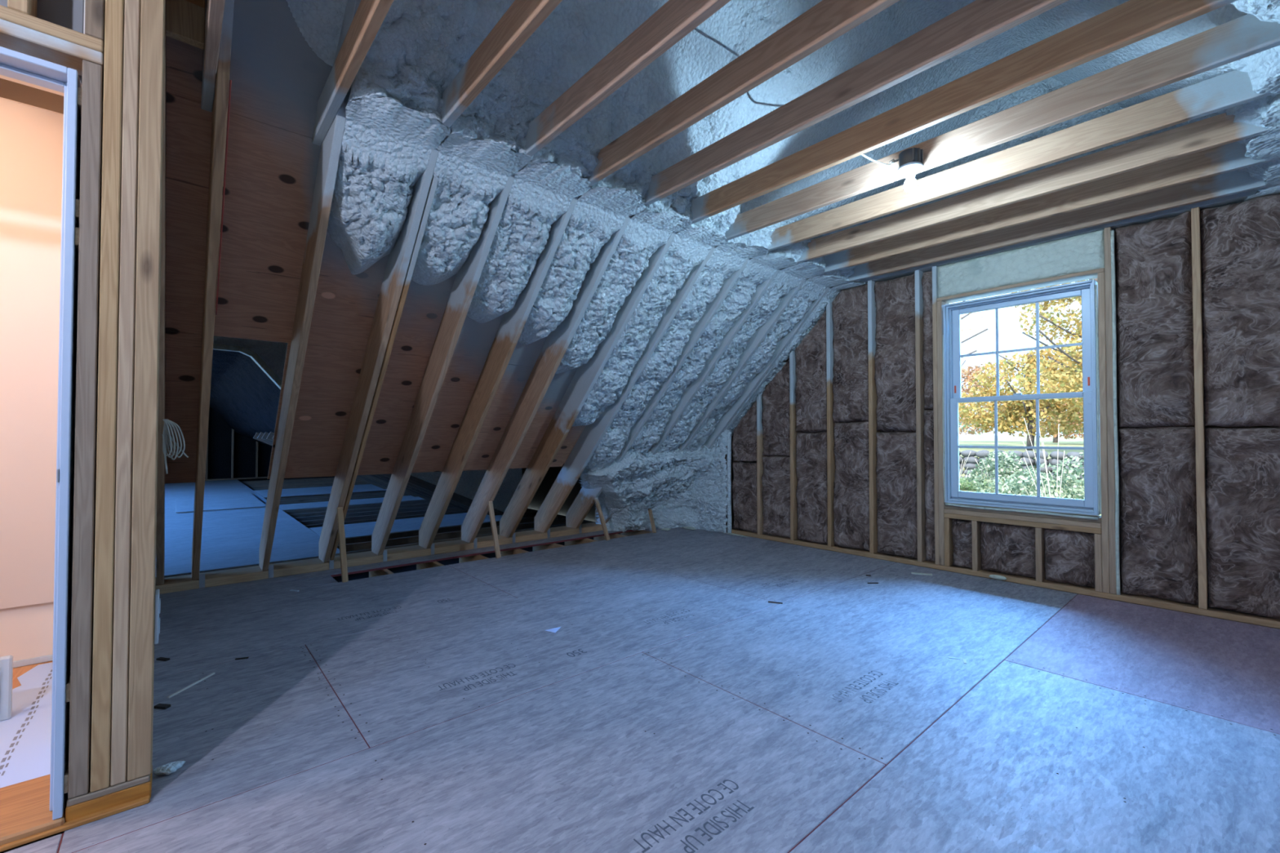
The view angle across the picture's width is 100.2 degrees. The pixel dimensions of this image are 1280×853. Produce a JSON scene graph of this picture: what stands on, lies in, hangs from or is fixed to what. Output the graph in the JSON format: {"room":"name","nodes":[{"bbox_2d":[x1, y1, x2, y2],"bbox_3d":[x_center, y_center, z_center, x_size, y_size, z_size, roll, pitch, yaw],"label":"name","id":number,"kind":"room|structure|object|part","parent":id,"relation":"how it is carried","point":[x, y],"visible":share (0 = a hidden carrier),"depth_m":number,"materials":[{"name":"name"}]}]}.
{"room":"unfinished attic","nodes":[
{"label":"unfinished attic","id":0,"kind":"room"},
{"bbox_2d":[0,97,63,661],"bbox_3d":[-3.489,-0.124,1.170,3.380,2.450,1.730,1,-1,-41],"label":"wall","id":1,"kind":"structure","parent":0,"point":[31,138],"depth_m":2.32,"materials":[{"name":"beige paint"}]},
{"bbox_2d":[13,654,52,667],"bbox_3d":[-3.911,1.094,1.628,3.295,0.029,0.012,1,-1,-41],"label":"baseboard","id":2,"kind":"structure","parent":1,"relation":"attached to","point":[30,661],"depth_m":2.53,"materials":[{"name":"white wood"}]},
{"bbox_2d":[0,75,63,115],"bbox_3d":[-3.240,-1.324,0.932,3.335,0.040,1.050,1,-1,-41],"label":"ceiling","id":3,"kind":"structure","parent":0,"point":[2,77],"depth_m":2.03,"materials":[{"name":"beige paint"}]},
{"bbox_2d":[0,0,164,822],"bbox_3d":[-2.814,-0.261,0.531,3.476,2.700,0.149,1,-1,-41],"label":"wall","id":4,"kind":"structure","parent":0,"point":[115,48],"depth_m":1.56,"materials":[{"name":"brown wood"}]},
{"bbox_2d":[0,46,150,852],"bbox_3d":[-1.970,0.048,1.351,1.114,2.112,0.328,1,-1,-41],"label":"door frame","id":5,"kind":"structure","parent":4,"relation":"in","point":[33,810],"depth_m":1.49,"materials":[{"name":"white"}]},
{"bbox_3d":[-1.607,0.136,1.477,0.004,0.036,0.015,1,-1,-41],"label":"strike plate","id":6,"kind":"part","parent":5,"relation":"part of","materials":[{"name":"silver metal"}]},
{"bbox_3d":[-1.559,1.047,1.578,0.170,0.018,0.117,1,-1,-41],"label":"plate","id":7,"kind":"part","parent":4,"relation":"part of","materials":[{"name":"brown wood"}]},
{"bbox_3d":[-1.559,1.082,1.578,0.175,0.052,0.116,1,-1,-41],"label":"plate","id":8,"kind":"part","parent":4,"relation":"part of","materials":[{"name":"brown wood"}]},
{"bbox_2d":[154,589,160,644],"bbox_3d":[-1.488,0.585,1.649,0.012,0.150,0.075,1,-1,-41],"label":"outlet box","id":9,"kind":"object","parent":4,"relation":"attached to","point":[157,601],"visible":1,"depth_m":1.62,"materials":[{"name":"blue plastic"}]},
{"bbox_2d":[158,617,159,633],"bbox_3d":[-1.484,0.615,1.652,0.003,0.040,0.035,1,-1,-41],"label":"socket","id":10,"kind":"object","parent":9,"relation":"attached to","point":[158,618],"depth_m":1.64,"materials":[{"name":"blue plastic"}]},
{"bbox_2d":[159,598,160,613],"bbox_3d":[-1.484,0.555,1.653,0.003,0.040,0.035,1,-1,-41],"label":"socket","id":11,"kind":"object","parent":9,"relation":"attached to","point":[159,598],"depth_m":1.64,"materials":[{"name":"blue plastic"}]},
{"bbox_2d":[204,406,334,481],"bbox_3d":[-6.359,-0.342,8.310,8.340,3.750,13.000,1,-1,-41],"label":"wall","id":12,"kind":"structure","parent":0,"point":[231,455],"depth_m":13.40,"materials":[{"name":"plastic"}]},
{"bbox_3d":[-10.694,1.302,12.925,6.500,0.035,0.100,1,-1,-41],"label":"plate","id":13,"kind":"part","parent":12,"relation":"part of","materials":[{"name":"brown wood"}]},
{"bbox_2d":[209,336,521,515],"bbox_3d":[-5.753,-1.697,7.570,8.450,5.978,14.950,1,-1,-41],"label":"wall","id":14,"kind":"structure","parent":0,"point":[246,375],"depth_m":6.91,"materials":[{"name":"plastic"}]},
{"bbox_2d":[155,0,979,594],"bbox_3d":[-0.285,-0.850,3.954,5.270,4.031,4.040,1,-1,-41],"label":"wall","id":15,"kind":"structure","parent":0,"point":[456,299],"depth_m":3.23,"materials":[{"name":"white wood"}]},
{"bbox_2d":[162,418,188,474],"bbox_3d":[-2.498,0.106,2.877,0.110,0.293,0.037,1,-1,-41],"label":"cable coil","id":16,"kind":"object","parent":15,"relation":"hanging from","point":[166,434],"visible":1,"depth_m":2.86,"materials":[{"name":"grey"}]},
{"bbox_3d":[-2.781,-0.068,3.098,0.402,0.852,0.848,1,-1,-41],"label":"sheathing panel","id":17,"kind":"part","parent":15,"relation":"part of","materials":[{"name":"brown wood"}]},
{"bbox_2d":[215,80,231,315],"bbox_3d":[-1.839,-0.949,2.357,0.006,0.786,0.768,1,-1,-41],"label":"stud","id":18,"kind":"object","parent":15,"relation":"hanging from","point":[230,81],"visible":1,"depth_m":2.29,"materials":[{"name":"brown wood"}]},
{"bbox_3d":[-1.312,-1.794,2.196,1.388,0.853,0.849,1,-1,-41],"label":"sheathing panel","id":19,"kind":"part","parent":15,"relation":"part of","materials":[{"name":"brown wood"}]},
{"bbox_3d":[-1.611,-0.924,3.026,2.048,0.853,0.849,1,-1,-41],"label":"sheathing panel","id":20,"kind":"part","parent":15,"relation":"part of","materials":[{"name":"brown wood"}]},
{"bbox_3d":[-1.631,1.146,5.257,4.900,0.060,0.250,1,-1,-41],"label":"rafter plate","id":21,"kind":"part","parent":15,"relation":"part of","materials":[{"name":"brown wood"}]},
{"bbox_3d":[-1.435,-0.046,4.269,2.440,0.852,0.848,1,-1,-41],"label":"sheathing panel","id":22,"kind":"part","parent":15,"relation":"part of","materials":[{"name":"brown wood"}]},
{"bbox_3d":[0.082,-0.896,4.500,2.438,0.853,0.849,1,-1,-41],"label":"sheathing panel","id":23,"kind":"part","parent":15,"relation":"part of","materials":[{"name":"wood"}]},
{"bbox_3d":[0.192,-0.035,5.666,1.842,0.822,0.819,1,-1,-41],"label":"sheathing panel","id":24,"kind":"part","parent":15,"relation":"part of","materials":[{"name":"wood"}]},
{"bbox_3d":[0.132,-1.771,3.453,2.438,0.853,0.849,1,-1,-41],"label":"sheathing panel","id":25,"kind":"part","parent":15,"relation":"part of","materials":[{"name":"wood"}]},
{"bbox_2d":[0,477,1279,852],"bbox_3d":[-4.197,1.354,5.718,8.440,0.382,19.700,1,-1,-41],"label":"floor","id":26,"kind":"structure","parent":0,"point":[672,706],"depth_m":2.15,"materials":[{"name":"grey wood"}]},
{"bbox_2d":[0,662,52,787],"bbox_3d":[-2.555,1.112,1.896,0.892,0.003,1.307,1,-1,-41],"label":"rug","id":27,"kind":"object","parent":26,"relation":"on","point":[24,737],"visible":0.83,"depth_m":1.95,"materials":[{"name":"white fabric"}]},
{"bbox_2d":[0,655,13,721],"bbox_3d":[-2.632,0.993,1.846,0.608,0.239,0.036,1,-1,-41],"label":"pipe","id":28,"kind":"object","parent":27,"relation":"on","point":[6,662],"visible":1,"depth_m":2.03,"materials":[{"name":"white plastic"}]},
{"bbox_3d":[-2.594,0.991,1.859,0.482,0.175,0.005,1,-1,-41],"label":"raised panel","id":29,"kind":"part","parent":28,"relation":"part of","materials":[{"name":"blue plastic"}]},
{"bbox_3d":[-2.777,1.094,0.330,3.297,0.018,0.115,1,-1,-41],"label":"subfloor panel","id":30,"kind":"part","parent":26,"relation":"part of","materials":[{"name":"grey wood"}]},
{"bbox_2d":[154,703,170,709],"bbox_3d":[-1.899,1.113,2.127,0.053,0.010,0.022,0,-1,8],"label":"chip","id":31,"kind":"object","parent":26,"relation":"on","point":[162,706],"visible":1,"depth_m":2.12,"materials":[{"name":"black wood"}]},
{"bbox_2d":[155,657,169,661],"bbox_3d":[-2.300,1.123,2.580,0.061,0.008,0.020,0,-1,14],"label":"chip","id":32,"kind":"object","parent":26,"relation":"on","point":[162,659],"visible":1,"depth_m":2.57,"materials":[{"name":"black wood"}]},
{"bbox_2d":[152,760,185,774],"bbox_3d":[-1.520,1.099,1.721,0.076,0.024,0.062,0,-1,-5],"label":"scrap","id":33,"kind":"object","parent":26,"relation":"on","point":[169,768],"visible":0.99,"depth_m":1.71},
{"bbox_2d":[167,672,214,697],"bbox_3d":[-1.938,1.118,2.316,0.009,0.007,0.226,0,-1,2],"label":"wood sliver","id":34,"kind":"object","parent":26,"relation":"on","point":[212,673],"visible":1,"depth_m":2.30,"materials":[{"name":"beige wood"}]},
{"bbox_3d":[-1.615,1.127,2.071,0.737,0.018,1.215,1,-1,-41],"label":"subfloor panel","id":35,"kind":"part","parent":26,"relation":"part of","materials":[{"name":"grey wood"}]},
{"bbox_2d":[235,657,248,660],"bbox_3d":[-1.929,1.124,2.591,0.054,0.006,0.009,0,-1,-19],"label":"chip","id":36,"kind":"object","parent":26,"relation":"on","point":[242,658],"visible":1,"depth_m":2.59,"materials":[{"name":"brown wood"}]},
{"bbox_3d":[-2.752,1.157,3.684,1.142,0.018,0.268,1,-1,-41],"label":"subfloor panel","id":37,"kind":"part","parent":26,"relation":"part of","materials":[{"name":"grey wood"}]},
{"bbox_3d":[-1.955,1.151,3.390,1.956,0.018,1.216,1,-1,-41],"label":"subfloor panel","id":38,"kind":"part","parent":26,"relation":"part of","materials":[{"name":"grey wood"}]},
{"bbox_3d":[-2.340,1.173,4.547,2.897,0.018,0.487,1,-1,-41],"label":"subfloor panel","id":39,"kind":"part","parent":26,"relation":"part of","materials":[{"name":"grey wood"}]},
{"bbox_3d":[-0.509,1.114,1.418,2.435,0.018,1.216,1,-1,-41],"label":"subfloor panel","id":40,"kind":"part","parent":26,"relation":"part of","materials":[{"name":"grey wood"}]},
{"bbox_3d":[-0.416,1.146,3.114,2.436,0.018,1.215,1,-1,-41],"label":"subfloor panel","id":41,"kind":"part","parent":26,"relation":"part of","materials":[{"name":"grey wood"}]},
{"bbox_2d":[545,626,560,632],"bbox_3d":[-0.482,1.123,2.971,0.082,0.021,0.052,-1,-1,35],"label":"paper scrap","id":42,"kind":"object","parent":26,"relation":"on","point":[554,629],"visible":1,"depth_m":2.96,"materials":[{"name":"white paper"}]},
{"bbox_3d":[-0.492,1.202,6.156,1.997,0.018,0.487,1,-1,-41],"label":"subfloor panel","id":43,"kind":"part","parent":26,"relation":"part of","materials":[{"name":"grey wood"}]},
{"bbox_3d":[-0.297,1.178,4.833,2.435,0.018,1.216,1,-1,-41],"label":"subfloor panel","id":44,"kind":"part","parent":26,"relation":"part of","materials":[{"name":"grey wood"}]},
{"bbox_3d":[0.312,1.206,6.351,0.527,0.018,0.268,1,-1,-41],"label":"subfloor panel","id":45,"kind":"part","parent":26,"relation":"part of","materials":[{"name":"grey wood"}]},
{"bbox_2d":[661,528,671,530],"bbox_3d":[0.312,1.179,6.131,0.136,0.028,0.098,1,-1,-41],"label":"scrap","id":46,"kind":"object","parent":26,"relation":"on","point":[663,529],"visible":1,"depth_m":6.10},
{"bbox_2d":[682,526,696,529],"bbox_3d":[0.578,1.179,6.215,0.094,0.030,0.217,1,-1,-41],"label":"scrap","id":47,"kind":"object","parent":26,"relation":"on","point":[685,527],"visible":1,"depth_m":6.18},
{"bbox_3d":[0.812,1.196,5.798,0.500,0.018,1.216,1,-1,-41],"label":"subfloor panel","id":48,"kind":"part","parent":26,"relation":"part of","materials":[{"name":"grey wood"}]},
{"bbox_2d":[724,533,747,537],"bbox_3d":[1.041,1.179,5.830,0.044,0.016,0.363,1,-1,-41],"label":"scrap","id":49,"kind":"object","parent":26,"relation":"on","point":[724,533],"visible":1,"depth_m":5.82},
{"bbox_3d":[1.153,1.171,4.479,1.718,0.018,1.215,1,-1,-41],"label":"subfloor panel","id":50,"kind":"part","parent":26,"relation":"part of","materials":[{"name":"grey wood"}]},
{"bbox_2d":[768,600,782,604],"bbox_3d":[0.876,1.139,3.462,0.092,0.007,0.009,0,-1,20],"label":"stick","id":51,"kind":"object","parent":26,"relation":"on","point":[768,601],"visible":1,"depth_m":3.46,"materials":[{"name":"brown wood"}]},
{"bbox_3d":[1.330,1.144,3.018,2.436,0.018,1.216,1,-1,-41],"label":"subfloor panel","id":52,"kind":"part","parent":26,"relation":"part of","materials":[{"name":"grey wood"}]},
{"bbox_2d":[911,572,932,575],"bbox_3d":[2.201,1.151,4.178,0.145,0.010,0.022,0,-1,22],"label":"scrap","id":53,"kind":"object","parent":26,"relation":"on","point":[916,573],"visible":1,"depth_m":4.17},
{"bbox_3d":[2.426,1.162,3.972,0.464,0.018,1.216,1,-1,-41],"label":"subfloor panel","id":54,"kind":"part","parent":26,"relation":"part of","materials":[{"name":"grey wood"}]},
{"bbox_3d":[1.237,1.113,1.322,2.437,0.018,1.216,1,-1,-41],"label":"subfloor panel","id":55,"kind":"part","parent":26,"relation":"part of","materials":[{"name":"grey wood"}]},
{"bbox_3d":[2.780,1.138,2.665,1.647,0.018,1.216,1,-1,-41],"label":"subfloor panel","id":56,"kind":"part","parent":26,"relation":"part of","materials":[{"name":"grey wood"}]},
{"bbox_2d":[0,0,1279,281],"bbox_3d":[-0.351,-2.153,1.372,8.450,1.914,3.692,1,-1,-41],"label":"ceiling","id":57,"kind":"structure","parent":0,"point":[1199,161],"depth_m":2.45,"materials":[{"name":"brown wood"}]},
{"bbox_3d":[-2.889,-2.196,0.404,3.350,1.864,1.820,1,-1,-41],"label":"sheathing panel","id":58,"kind":"part","parent":57,"relation":"part of","materials":[{"name":"beige paint"}]},
{"bbox_2d":[694,27,783,106],"bbox_3d":[0.462,-1.643,2.460,0.884,0.074,0.131,1,-1,-45],"label":"cable","id":59,"kind":"object","parent":57,"relation":"attached to","point":[698,30],"visible":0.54,"depth_m":2.31,"materials":[{"name":"plastic"}]},
{"bbox_2d":[861,154,898,166],"bbox_3d":[1.186,-1.417,2.778,0.387,0.116,0.062,0,-1,-9],"label":"cable","id":60,"kind":"object","parent":57,"relation":"hanging from","point":[891,162],"visible":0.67,"depth_m":2.80,"materials":[{"name":"grey plastic"}]},
{"bbox_2d":[897,147,923,191],"bbox_3d":[1.394,-1.313,2.759,0.122,0.200,0.122,1,-1,-41],"label":"ceiling lamp","id":61,"kind":"object","parent":57,"relation":"attached to","point":[910,160],"visible":1,"depth_m":2.73,"materials":[{"name":"grey plastic"}]},
{"bbox_3d":[1.394,-1.249,2.758,0.061,0.072,0.061,1,-1,-41],"label":"bulb","id":62,"kind":"part","parent":61,"relation":"part of","materials":[{"name":"white"}]},
{"bbox_2d":[521,76,1279,629],"bbox_3d":[-0.951,-0.668,8.250,0.308,4.600,20.200,1,-1,-41],"label":"wall","id":63,"kind":"structure","parent":0,"point":[842,451],"depth_m":3.60,"materials":[{"name":"brown wood"}]},
{"bbox_2d":[988,574,1006,580],"bbox_3d":[2.682,1.131,4.013,0.027,0.034,0.116,1,-1,-41],"label":"scrap","id":64,"kind":"object","parent":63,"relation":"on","point":[993,576],"visible":1,"depth_m":4.00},
{"bbox_3d":[3.093,1.128,3.669,0.140,0.038,6.230,1,-1,-41],"label":"plate","id":65,"kind":"part","parent":63,"relation":"part of","materials":[{"name":"brown wood"}]},
{"bbox_2d":[942,279,1101,523],"bbox_3d":[2.810,-0.167,3.996,0.149,1.644,0.973,1,-1,-41],"label":"window","id":66,"kind":"structure","parent":63,"relation":"in","point":[1088,509],"depth_m":3.94,"materials":[{"name":"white plastic"}]},
{"bbox_3d":[2.507,-0.185,4.350,0.142,1.594,0.012,1,-1,-41],"label":"frame","id":67,"kind":"part","parent":66,"relation":"part of","materials":[{"name":"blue plastic"}]},
{"bbox_3d":[2.524,-0.185,4.348,0.118,1.566,0.014,1,-1,-41],"label":"frame","id":68,"kind":"part","parent":66,"relation":"part of","materials":[{"name":"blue plastic"}]},
{"bbox_3d":[2.548,-0.188,4.354,0.075,1.536,0.008,1,-1,-41],"label":"frame","id":69,"kind":"part","parent":66,"relation":"part of","materials":[{"name":"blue plastic"}]},
{"bbox_3d":[2.536,0.170,4.307,0.035,0.798,0.052,1,-1,-41],"label":"sash rail","id":70,"kind":"part","parent":66,"relation":"part of","materials":[{"name":"blue plastic"}]},
{"bbox_3d":[2.575,-0.571,4.345,0.035,0.756,0.052,1,-1,-41],"label":"sash rail","id":71,"kind":"part","parent":66,"relation":"part of","materials":[{"name":"blue plastic"}]},
{"bbox_3d":[2.812,-0.982,4.014,0.142,0.014,0.918,1,-1,-41],"label":"frame","id":72,"kind":"part","parent":66,"relation":"part of","materials":[{"name":"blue plastic"}]},
{"bbox_3d":[2.821,-0.969,4.021,0.118,0.012,0.890,1,-1,-41],"label":"frame","id":73,"kind":"part","parent":66,"relation":"part of","materials":[{"name":"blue plastic"}]},
{"bbox_3d":[2.811,-0.217,3.998,0.035,0.036,0.786,1,-1,-41],"label":"sash rail","id":74,"kind":"part","parent":66,"relation":"part of","materials":[{"name":"blue plastic"}]},
{"bbox_3d":[2.845,-0.934,4.041,0.035,0.040,0.770,1,-1,-41],"label":"sash rail","id":75,"kind":"part","parent":66,"relation":"part of","materials":[{"name":"blue plastic"}]},
{"bbox_3d":[2.837,-0.958,4.035,0.075,0.008,0.874,1,-1,-41],"label":"frame","id":76,"kind":"part","parent":66,"relation":"part of","materials":[{"name":"blue plastic"}]},
{"bbox_3d":[2.812,0.598,3.984,0.142,0.014,0.918,1,-1,-41],"label":"frame","id":77,"kind":"part","parent":66,"relation":"part of","materials":[{"name":"blue plastic"}]},
{"bbox_3d":[2.811,0.537,3.985,0.035,0.052,0.786,1,-1,-41],"label":"sash rail","id":78,"kind":"part","parent":66,"relation":"part of","materials":[{"name":"blue plastic"}]},
{"bbox_3d":[2.821,0.582,3.993,0.118,0.018,0.890,1,-1,-41],"label":"frame","id":79,"kind":"part","parent":66,"relation":"part of","materials":[{"name":"blue plastic"}]},
{"bbox_3d":[2.837,0.568,4.007,0.075,0.010,0.874,1,-1,-41],"label":"frame","id":80,"kind":"part","parent":66,"relation":"part of","materials":[{"name":"blue plastic"}]},
{"bbox_3d":[2.845,-0.216,4.028,0.035,0.036,0.770,1,-1,-41],"label":"sash rail","id":81,"kind":"part","parent":66,"relation":"part of","materials":[{"name":"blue plastic"}]},
{"bbox_3d":[3.115,-0.582,3.725,0.035,0.756,0.052,1,-1,-41],"label":"sash rail","id":82,"kind":"part","parent":66,"relation":"part of","materials":[{"name":"blue plastic"}]},
{"bbox_3d":[3.086,0.158,3.675,0.035,0.798,0.052,1,-1,-41],"label":"sash rail","id":83,"kind":"part","parent":66,"relation":"part of","materials":[{"name":"blue plastic"}]},
{"bbox_3d":[3.127,-0.201,3.689,0.075,1.536,0.008,1,-1,-41],"label":"frame","id":84,"kind":"part","parent":66,"relation":"part of","materials":[{"name":"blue plastic"}]},
{"bbox_3d":[3.118,-0.198,3.666,0.118,1.566,0.014,1,-1,-41],"label":"frame","id":85,"kind":"part","parent":66,"relation":"part of","materials":[{"name":"blue plastic"}]},
{"bbox_3d":[3.117,-0.198,3.648,0.142,1.594,0.012,1,-1,-41],"label":"frame","id":86,"kind":"part","parent":66,"relation":"part of","materials":[{"name":"blue plastic"}]},
{"bbox_3d":[2.820,0.674,3.990,0.140,0.035,0.970,1,-1,-41],"label":"sill plate","id":87,"kind":"part","parent":63,"relation":"part of","materials":[{"name":"brown wood"}]},
{"bbox_3d":[2.820,0.710,3.990,0.140,0.037,0.970,1,-1,-41],"label":"sill plate","id":88,"kind":"part","parent":63,"relation":"part of","materials":[{"name":"brown wood"}]},
{"bbox_3d":[2.846,-1.343,3.998,0.140,0.038,2.980,1,-1,-41],"label":"plate","id":89,"kind":"part","parent":63,"relation":"part of","materials":[{"name":"brown wood"}]},
{"bbox_2d":[1013,0,1279,200],"bbox_3d":[1.193,-0.934,-0.294,8.620,4.214,4.390,1,-1,-41],"label":"wall","id":90,"kind":"structure","parent":0,"point":[1263,68],"depth_m":2.59,"materials":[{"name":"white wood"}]},
{"label":"outside","id":91,"kind":"structure","parent":0,"visible":0},
{"bbox_2d":[959,435,1101,515],"bbox_3d":[38.568,2.850,46.704,109.800,4.132,130.000,1,-1,-41],"label":"ground","id":92,"kind":"structure","parent":91,"point":[1009,441],"depth_m":46.93,"materials":[{"name":"green plant"}]},
{"bbox_2d":[960,300,988,358],"bbox_3d":[9.531,-1.290,18.256,1.176,9.128,4.130,1,-1,-41],"label":"tree","id":93,"kind":"object","parent":92,"relation":"on","point":[967,314],"visible":0.06,"depth_m":17.21,"materials":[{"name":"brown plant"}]},
{"bbox_2d":[959,452,995,491],"bbox_3d":[14.052,1.919,22.936,1.253,1.752,2.696,1,-1,-41],"label":"shrub","id":94,"kind":"object","parent":92,"relation":"on","point":[963,483],"visible":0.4,"depth_m":22.79,"materials":[{"name":"green plant"}]},
{"bbox_2d":[958,360,1006,435],"bbox_3d":[24.462,-1.867,41.929,4.764,7.000,8.862,1,-1,-41],"label":"tree","id":95,"kind":"object","parent":92,"relation":"on","point":[968,374],"visible":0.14,"depth_m":40.18,"materials":[{"name":"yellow plant"}]},
{"bbox_2d":[965,450,1055,497],"bbox_3d":[13.616,1.861,19.654,1.660,1.999,2.848,1,-1,-41],"label":"shrub","id":96,"kind":"object","parent":92,"relation":"on","point":[1012,469],"visible":0.4,"depth_m":19.74,"materials":[{"name":"green plant"}]},
{"bbox_2d":[958,404,1080,442],"bbox_3d":[37.568,-1.276,49.314,4.266,5.736,18.707,1,-1,-41],"label":"tree","id":97,"kind":"object","parent":92,"relation":"on","point":[1055,439],"visible":0.02,"depth_m":52.10,"materials":[{"name":"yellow plant"}]},
{"bbox_2d":[958,339,1083,450],"bbox_3d":[23.170,-1.779,31.892,4.944,6.620,9.396,1,-1,-41],"label":"tree","id":98,"kind":"object","parent":92,"relation":"on","point":[1012,409],"visible":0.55,"depth_m":31.92,"materials":[{"name":"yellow plant"}]},
{"bbox_2d":[959,449,1084,488],"bbox_3d":[15.709,1.825,24.204,0.722,1.565,11.951,1,-1,-41],"label":"stone wall","id":99,"kind":"structure","parent":92,"relation":"on","point":[971,462],"depth_m":22.92,"materials":[{"name":"stone"}]},
{"bbox_2d":[980,452,1099,515],"bbox_3d":[12.591,2.020,16.323,1.872,2.529,3.941,1,-1,-41],"label":"shrub","id":100,"kind":"object","parent":92,"relation":"on","point":[1076,484],"visible":0.28,"depth_m":16.14,"materials":[{"name":"green plant"}]},
{"bbox_2d":[1022,417,1064,497],"bbox_3d":[10.592,1.511,14.050,0.120,3.507,0.902,1,-1,-41],"label":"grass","id":101,"kind":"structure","parent":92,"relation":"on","point":[1024,418],"depth_m":14.00,"materials":[{"name":"beige plant"}]},
{"bbox_3d":[10.526,2.042,14.092,0.052,2.446,0.729,1,-1,-33],"label":"stem","id":102,"kind":"part","parent":101,"relation":"part of","materials":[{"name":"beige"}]},
{"bbox_3d":[10.536,1.817,14.108,0.120,2.896,0.732,1,-1,-41],"label":"stem","id":103,"kind":"part","parent":101,"relation":"part of","materials":[{"name":"beige plant"}]},
{"bbox_3d":[10.547,1.512,14.102,0.120,3.507,0.700,1,-1,-41],"label":"stem","id":104,"kind":"part","parent":101,"relation":"part of","materials":[{"name":"beige plant"}]},
{"bbox_3d":[10.646,1.523,13.988,0.120,3.478,0.399,1,-1,-41],"label":"stem","id":105,"kind":"part","parent":101,"relation":"part of","materials":[{"name":"beige plant"}]},
{"bbox_3d":[10.667,1.837,13.936,0.051,2.849,0.307,0,-1,-21],"label":"stem","id":106,"kind":"part","parent":101,"relation":"part of","materials":[{"name":"beige plant"}]},
{"bbox_3d":[10.798,1.598,13.809,0.131,3.321,0.034,0,-1,-9],"label":"stem","id":107,"kind":"part","parent":101,"relation":"part of","materials":[{"name":"beige plant"}]},
{"bbox_3d":[10.826,1.942,13.757,0.210,2.633,0.047,0,-1,18],"label":"stem","id":108,"kind":"part","parent":101,"relation":"part of","materials":[{"name":"beige plant"}]},
{"bbox_2d":[1016,400,1083,439],"bbox_3d":[35.275,-1.468,41.391,4.304,5.993,11.753,1,-1,-41],"label":"tree","id":109,"kind":"object","parent":92,"relation":"on","point":[1075,435],"visible":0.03,"depth_m":42.33,"materials":[{"name":"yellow plant"}]},
{"bbox_2d":[1012,278,1097,413],"bbox_3d":[19.762,-3.208,23.621,4.567,9.356,6.069,1,-1,-41],"label":"tree","id":110,"kind":"object","parent":92,"relation":"on","point":[1076,357],"visible":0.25,"depth_m":24.36,"materials":[{"name":"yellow plant"}]}
]}

